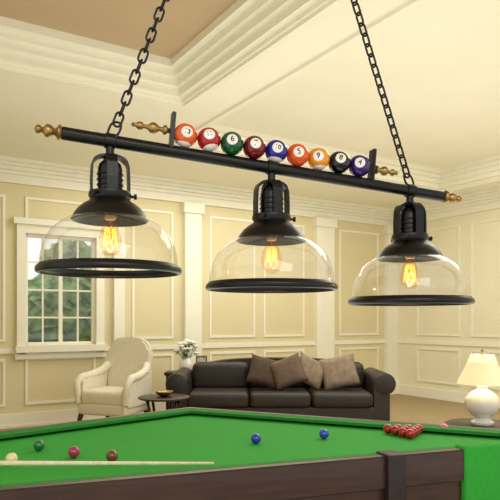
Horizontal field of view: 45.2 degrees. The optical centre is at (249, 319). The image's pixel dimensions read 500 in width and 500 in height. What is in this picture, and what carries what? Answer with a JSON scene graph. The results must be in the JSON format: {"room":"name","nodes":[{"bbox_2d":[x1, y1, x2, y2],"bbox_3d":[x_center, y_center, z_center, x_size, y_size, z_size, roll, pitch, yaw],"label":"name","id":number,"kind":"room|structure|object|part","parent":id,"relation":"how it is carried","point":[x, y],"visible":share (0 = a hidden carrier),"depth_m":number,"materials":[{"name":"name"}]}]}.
{"room":"games hall","nodes":[
{"label":"games hall","id":0,"kind":"room"},
{"bbox_2d":[0,0,236,58],"bbox_3d":[-0.404,-2.140,2.358,2.920,0.060,5.150,0,0,-32],"label":"ceiling","id":1,"kind":"structure","parent":0,"point":[124,23],"depth_m":4.20,"materials":[{"name":"brown paint"}]},
{"bbox_2d":[34,0,474,305],"bbox_3d":[0.066,-1.080,1.830,1.362,2.060,0.402,0,0,-17],"label":"pendant light","id":2,"kind":"object","parent":1,"relation":"hanging from","point":[108,205],"visible":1,"depth_m":1.78,"materials":[{"name":"black metal"}]},
{"bbox_3d":[-0.394,-0.218,1.690,0.380,0.141,0.380,0,0,0],"label":"lamp shade","id":3,"kind":"part","parent":2,"relation":"part of","materials":[{"name":"clear glass"}]},
{"bbox_2d":[104,215,116,220],"bbox_3d":[-0.394,-0.303,1.690,0.036,0.042,0.036,0,0,0],"label":"bulb socket","id":4,"kind":"object","parent":2,"relation":"attached to","point":[107,217],"depth_m":1.68,"materials":[{"name":"gold metal"}]},
{"bbox_2d":[266,237,276,240],"bbox_3d":[0.066,-0.263,1.830,0.036,0.042,0.036,0,0,0],"label":"bulb socket","id":5,"kind":"object","parent":2,"relation":"attached to","point":[267,238],"depth_m":1.82,"materials":[{"name":"gold metal"}]},
{"bbox_2d":[0,182,384,414],"bbox_3d":[-1.086,-0.500,8.092,8.540,3.500,0.100,0,0,-32],"label":"wall","id":6,"kind":"structure","parent":0,"point":[232,313],"depth_m":8.32,"materials":[{"name":"paint"}]},
{"bbox_2d":[13,196,108,359],"bbox_3d":[-2.281,-0.495,7.269,1.120,1.910,0.170,0,0,-32],"label":"window","id":7,"kind":"structure","parent":6,"relation":"in","point":[97,347],"depth_m":7.23,"materials":[{"name":"paint"}]},
{"bbox_2d":[0,402,165,428],"bbox_3d":[-1.050,1.170,8.035,8.340,0.160,0.039,0,0,-32],"label":"baseboard","id":8,"kind":"structure","parent":6,"relation":"attached to","point":[15,420],"depth_m":7.15,"materials":[{"name":"paint"}]},
{"bbox_2d":[0,155,393,225],"bbox_3d":[-1.012,-1.720,7.974,8.340,0.260,0.180,0,0,-32],"label":"crown molding","id":9,"kind":"structure","parent":6,"relation":"attached to","point":[13,170],"depth_m":8.01,"materials":[{"name":"white paint"}]},
{"bbox_2d":[111,201,398,416],"bbox_3d":[0.379,-0.170,8.890,5.010,2.840,0.100,0,0,-32],"label":"pilasters","id":10,"kind":"object","parent":6,"relation":"attached to","point":[324,228],"depth_m":9.28,"materials":[{"name":"white paint"}]},
{"bbox_2d":[0,194,384,406],"bbox_3d":[-1.054,-0.225,8.041,8.340,2.450,0.020,0,0,-32],"label":"molding","id":11,"kind":"structure","parent":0,"point":[262,344],"depth_m":8.36,"materials":[{"name":"white paint"}]},
{"bbox_2d":[0,0,499,208],"bbox_3d":[1.219,-1.900,4.403,8.340,0.100,8.600,0,0,-32],"label":"ceiling","id":12,"kind":"structure","parent":0,"point":[26,103],"depth_m":5.32,"materials":[{"name":"paint"}]},
{"bbox_2d":[0,0,346,109],"bbox_3d":[-0.404,-1.968,2.358,2.920,0.285,5.150,0,0,-32],"label":"trim","id":13,"kind":"structure","parent":12,"relation":"attached to","point":[245,24],"depth_m":4.44,"materials":[{"name":"paint"}]},
{"bbox_2d":[174,0,499,191],"bbox_3d":[2.564,-1.968,4.949,4.500,0.285,6.400,0,0,-32],"label":"trim","id":14,"kind":"structure","parent":12,"relation":"attached to","point":[486,167],"depth_m":7.50,"materials":[{"name":"paint"}]},
{"bbox_2d":[0,394,499,430],"bbox_3d":[1.192,1.300,4.446,8.540,0.100,8.700,0,0,-32],"label":"floor","id":15,"kind":"structure","parent":0,"point":[403,408],"depth_m":8.29,"materials":[{"name":"carpet"}]},
{"bbox_2d":[73,337,152,420],"bbox_3d":[-1.469,0.727,6.634,0.690,1.057,0.722,0,0,18],"label":"armchair","id":16,"kind":"object","parent":15,"relation":"on","point":[114,388],"visible":0.84,"depth_m":6.59,"materials":[{"name":"beige fabric"}]},
{"bbox_3d":[-1.813,1.118,6.422,0.078,0.276,0.057,0,0,-35],"label":"leg","id":17,"kind":"part","parent":16,"relation":"part of","materials":[{"name":"brown wood"}]},
{"bbox_3d":[-1.751,0.693,6.669,0.104,0.453,0.614,0,0,23],"label":"arm","id":18,"kind":"part","parent":16,"relation":"part of","materials":[{"name":"beige fabric"}]},
{"bbox_2d":[81,386,123,405],"bbox_3d":[-1.491,0.830,6.566,0.510,0.160,0.528,0,0,18],"label":"seat cushion","id":19,"kind":"object","parent":16,"relation":"on","point":[90,395],"depth_m":6.34,"materials":[{"name":"beige fabric"}]},
{"bbox_3d":[-1.485,0.950,6.583,0.581,0.120,0.563,0,0,18],"label":"seat frame","id":20,"kind":"part","parent":16,"relation":"part of","materials":[{"name":"beige fabric"}]},
{"bbox_3d":[-1.221,0.693,6.496,0.104,0.453,0.614,0,0,13],"label":"arm","id":21,"kind":"part","parent":16,"relation":"part of","materials":[{"name":"beige fabric"}]},
{"bbox_2d":[138,393,189,411],"bbox_3d":[-0.830,0.996,5.800,0.500,0.518,0.500,0,0,0],"label":"round side table","id":22,"kind":"object","parent":15,"relation":"on","point":[152,398],"visible":0.49,"depth_m":5.68,"materials":[{"name":"brown wood"}]},
{"bbox_3d":[-0.957,1.001,5.673,0.028,0.509,0.087,0,0,45],"label":"leg","id":23,"kind":"part","parent":22,"relation":"part of","materials":[{"name":"brown wood"}]},
{"bbox_2d":[155,390,172,396],"bbox_3d":[-0.830,0.712,5.800,0.176,0.050,0.176,0,0,0],"label":"decorative bowl","id":24,"kind":"object","parent":22,"relation":"on","point":[163,393],"visible":1,"depth_m":5.76,"materials":[{"name":"gold metal"}]},
{"bbox_2d":[164,370,176,409],"bbox_3d":[-0.780,0.945,7.470,0.540,0.610,0.300,0,0,0],"label":"end table","id":25,"kind":"object","parent":15,"relation":"on","point":[168,373],"visible":0.08,"depth_m":7.34,"materials":[{"name":"brown wood"}]},
{"bbox_2d":[173,339,199,369],"bbox_3d":[-0.799,0.439,7.409,0.284,0.402,0.319,0,0,22],"label":"flower vase","id":26,"kind":"object","parent":25,"relation":"on","point":[184,346],"visible":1,"depth_m":7.37,"materials":[{"name":"white ceramic"}]},
{"bbox_2d":[196,355,206,361],"bbox_3d":[-0.603,0.540,7.440,0.140,0.200,0.060,0,0,-8],"label":"picture frame","id":27,"kind":"object","parent":25,"relation":"on","point":[198,358],"visible":0.34,"depth_m":7.42,"materials":[{"name":"gold metal"}]},
{"bbox_2d":[197,357,205,361],"bbox_3d":[-0.600,0.540,7.422,0.106,0.166,0.008,0,0,-8],"label":"photo","id":28,"kind":"object","parent":27,"relation":"attached to","point":[199,359],"depth_m":7.42},
{"bbox_2d":[0,407,499,499],"bbox_3d":[-0.388,0.850,2.431,3.025,0.800,1.365,0,0,-19],"label":"table","id":29,"kind":"object","parent":15,"relation":"on","point":[357,460],"visible":0.92,"depth_m":2.12,"materials":[{"name":"green fabric"}]},
{"bbox_2d":[5,453,17,460],"bbox_3d":[-0.806,0.469,2.028,0.041,0.041,0.041,0,0,0],"label":"ball","id":30,"kind":"object","parent":29,"relation":"on","point":[11,456],"visible":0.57,"depth_m":2.02,"materials":[{"name":"yellow plastic"}]},
{"bbox_2d":[33,440,44,450],"bbox_3d":[-0.789,0.469,2.244,0.041,0.041,0.041,0,0,0],"label":"ball","id":31,"kind":"object","parent":29,"relation":"on","point":[38,445],"visible":1,"depth_m":2.23,"materials":[{"name":"green plastic"}]},
{"bbox_2d":[68,446,79,457],"bbox_3d":[-0.625,0.469,2.130,0.041,0.041,0.041,0,0,0],"label":"ball","id":32,"kind":"object","parent":29,"relation":"on","point":[73,452],"visible":1,"depth_m":2.12,"materials":[{"name":"plastic"}]},
{"bbox_2d":[0,461,213,465],"bbox_3d":[-0.621,0.461,1.938,1.010,0.045,0.028,0,0,-8],"label":"stick","id":33,"kind":"object","parent":29,"relation":"on","point":[2,463],"visible":1,"depth_m":1.95,"materials":[{"name":"brown wood"}]},
{"bbox_2d":[106,450,117,460],"bbox_3d":[-0.476,0.469,2.070,0.041,0.041,0.041,0,0,0],"label":"ball","id":34,"kind":"object","parent":29,"relation":"on","point":[112,455],"visible":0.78,"depth_m":2.06,"materials":[{"name":"brown plastic"}]},
{"bbox_2d":[251,433,260,443],"bbox_3d":[0.024,0.469,2.371,0.041,0.041,0.041,0,0,0],"label":"ball","id":35,"kind":"object","parent":29,"relation":"on","point":[255,438],"visible":1,"depth_m":2.36,"materials":[{"name":"blue plastic"}]},
{"bbox_2d":[319,429,328,438],"bbox_3d":[0.305,0.469,2.471,0.041,0.041,0.041,0,0,0],"label":"ball","id":36,"kind":"object","parent":29,"relation":"on","point":[323,433],"visible":1,"depth_m":2.46,"materials":[{"name":"blue plastic"}]},
{"bbox_2d":[383,424,422,438],"bbox_3d":[0.660,0.469,2.527,0.172,0.041,0.154,0,0,0],"label":"balls","id":37,"kind":"object","parent":29,"relation":"on","point":[410,432],"visible":1,"depth_m":2.53},
{"bbox_2d":[455,441,499,499],"bbox_3d":[0.935,0.640,2.214,0.390,0.380,0.065,0,0,-19],"label":"drape","id":38,"kind":"object","parent":29,"relation":"hanging from","point":[480,461],"depth_m":2.14,"materials":[{"name":"green fabric"}]},
{"bbox_2d":[165,357,395,420],"bbox_3d":[0.330,0.850,6.830,2.480,0.800,0.880,0,0,0],"label":"sofa","id":39,"kind":"object","parent":15,"relation":"on","point":[217,384],"visible":0.7,"depth_m":6.43,"materials":[{"name":"leather"}]},
{"bbox_3d":[-0.790,0.860,6.840,0.240,0.580,0.860,0,0,0],"label":"arm","id":40,"kind":"part","parent":39,"relation":"part of","materials":[{"name":"leather"}]},
{"bbox_2d":[188,388,248,407],"bbox_3d":[-0.340,0.860,6.720,0.660,0.160,0.660,0,0,0],"label":"seat cushion","id":41,"kind":"object","parent":39,"relation":"on","point":[199,397],"depth_m":6.40,"materials":[{"name":"leather"}]},
{"bbox_2d":[192,362,248,387],"bbox_3d":[-0.340,0.650,7.020,0.660,0.320,0.220,0,0,0],"label":"cushion","id":42,"kind":"object","parent":39,"relation":"on","point":[204,374],"depth_m":6.91,"materials":[{"name":"leather"}]},
{"bbox_2d":[245,354,275,389],"bbox_3d":[0.170,0.585,6.760,0.448,0.405,0.183,0,0,0],"label":"throw pillow","id":43,"kind":"object","parent":39,"relation":"on","point":[260,373],"visible":0.82,"depth_m":6.70,"materials":[{"name":"brown fabric"}]},
{"bbox_2d":[250,382,305,387],"bbox_3d":[0.327,0.650,7.020,0.660,0.320,0.220,0,0,0],"label":"cushion","id":44,"kind":"object","parent":39,"relation":"on","point":[299,385],"depth_m":6.92,"materials":[{"name":"leather"}]},
{"bbox_2d":[250,388,310,407],"bbox_3d":[0.327,0.860,6.720,0.660,0.160,0.660,0,0,0],"label":"seat cushion","id":45,"kind":"object","parent":39,"relation":"on","point":[259,397],"depth_m":6.40,"materials":[{"name":"leather"}]},
{"bbox_2d":[269,353,308,390],"bbox_3d":[0.420,0.580,6.700,0.467,0.432,0.183,0,0,0],"label":"throw pillow","id":46,"kind":"object","parent":39,"relation":"on","point":[288,371],"visible":1,"depth_m":6.64,"materials":[{"name":"brown fabric"}]},
{"bbox_2d":[300,352,322,389],"bbox_3d":[0.680,0.580,6.760,0.457,0.431,0.179,0,0,0],"label":"throw pillow","id":47,"kind":"object","parent":39,"relation":"on","point":[313,369],"visible":0.79,"depth_m":6.71,"materials":[{"name":"brown fabric"}]},
{"bbox_2d":[307,362,363,387],"bbox_3d":[0.994,0.650,7.020,0.660,0.320,0.220,0,0,0],"label":"cushion","id":48,"kind":"object","parent":39,"relation":"on","point":[359,366],"depth_m":6.92,"materials":[{"name":"fabric"}]},
{"bbox_2d":[317,353,360,389],"bbox_3d":[1.000,0.585,6.740,0.482,0.432,0.191,0,0,0],"label":"throw pillow","id":49,"kind":"object","parent":39,"relation":"on","point":[338,372],"visible":1,"depth_m":6.68,"materials":[{"name":"brown fabric"}]},
{"bbox_2d":[307,388,372,407],"bbox_3d":[0.994,0.860,6.720,0.660,0.160,0.660,0,0,0],"label":"seat cushion","id":50,"kind":"object","parent":39,"relation":"on","point":[339,397],"depth_m":6.40,"materials":[{"name":"leather"}]},
{"bbox_3d":[1.450,0.860,6.840,0.240,0.580,0.860,0,0,0],"label":"arm","id":51,"kind":"part","parent":39,"relation":"part of","materials":[{"name":"leather"}]},
{"bbox_2d":[444,418,499,428],"bbox_3d":[1.645,0.993,4.250,0.520,0.515,0.520,0,0,0],"label":"side table","id":52,"kind":"object","parent":15,"relation":"on","point":[460,421],"visible":0.23,"depth_m":4.26,"materials":[{"name":"brown wood"}]},
{"bbox_2d":[457,348,499,425],"bbox_3d":[1.645,0.468,4.250,0.344,0.535,0.344,0,0,0],"label":"table lamp","id":53,"kind":"object","parent":52,"relation":"on","point":[482,371],"visible":1,"depth_m":4.17,"materials":[{"name":"white ceramic"}]},
{"bbox_3d":[1.645,0.347,4.250,0.344,0.205,0.344,0,0,0],"label":"lamp shade","id":54,"kind":"part","parent":53,"relation":"part of","materials":[{"name":"fabric"}]},
{"bbox_2d":[214,0,499,168],"bbox_3d":[2.564,-2.140,4.949,4.500,0.060,6.400,0,0,-32],"label":"ceiling","id":55,"kind":"structure","parent":0,"point":[438,62],"depth_m":5.66,"materials":[{"name":"paint"}]},
{"bbox_2d":[398,208,499,396],"bbox_3d":[4.798,-0.500,6.640,0.100,3.500,8.600,0,0,-32],"label":"wall","id":56,"kind":"structure","parent":0,"point":[440,277],"depth_m":9.24,"materials":[{"name":"paint"}]},
{"bbox_2d":[397,218,499,389],"bbox_3d":[4.747,-0.225,6.608,0.020,2.450,8.600,0,0,-32],"label":"trim","id":57,"kind":"structure","parent":56,"relation":"attached to","point":[478,344],"depth_m":9.12,"materials":[{"name":"white paint"}]},
{"bbox_2d":[398,384,499,407],"bbox_3d":[4.745,1.170,6.606,0.033,0.160,8.600,0,0,-32],"label":"baseboard","id":58,"kind":"structure","parent":56,"relation":"attached to","point":[455,396],"depth_m":9.52,"materials":[{"name":"paint"}]},
{"bbox_2d":[421,187,499,220],"bbox_3d":[4.679,-1.720,6.565,0.180,0.260,8.600,0,0,-32],"label":"crown molding","id":59,"kind":"structure","parent":56,"relation":"attached to","point":[489,199],"depth_m":8.91,"materials":[{"name":"white paint"}]},
{"label":"outside","id":60,"kind":"structure","parent":0,"visible":0},
{"bbox_3d":[-4.887,1.400,11.024,19.000,0.100,8.900,0,0,-32],"label":"ground","id":61,"kind":"structure","parent":60,"visible":0},
{"bbox_2d":[28,240,90,341],"bbox_3d":[-4.209,-0.148,10.147,9.074,3.718,3.188,0,0,-32],"label":"window view","id":62,"kind":"object","parent":61,"relation":"on","point":[69,246],"visible":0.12,"depth_m":9.40,"materials":[{"name":"green plant"}]}
]}

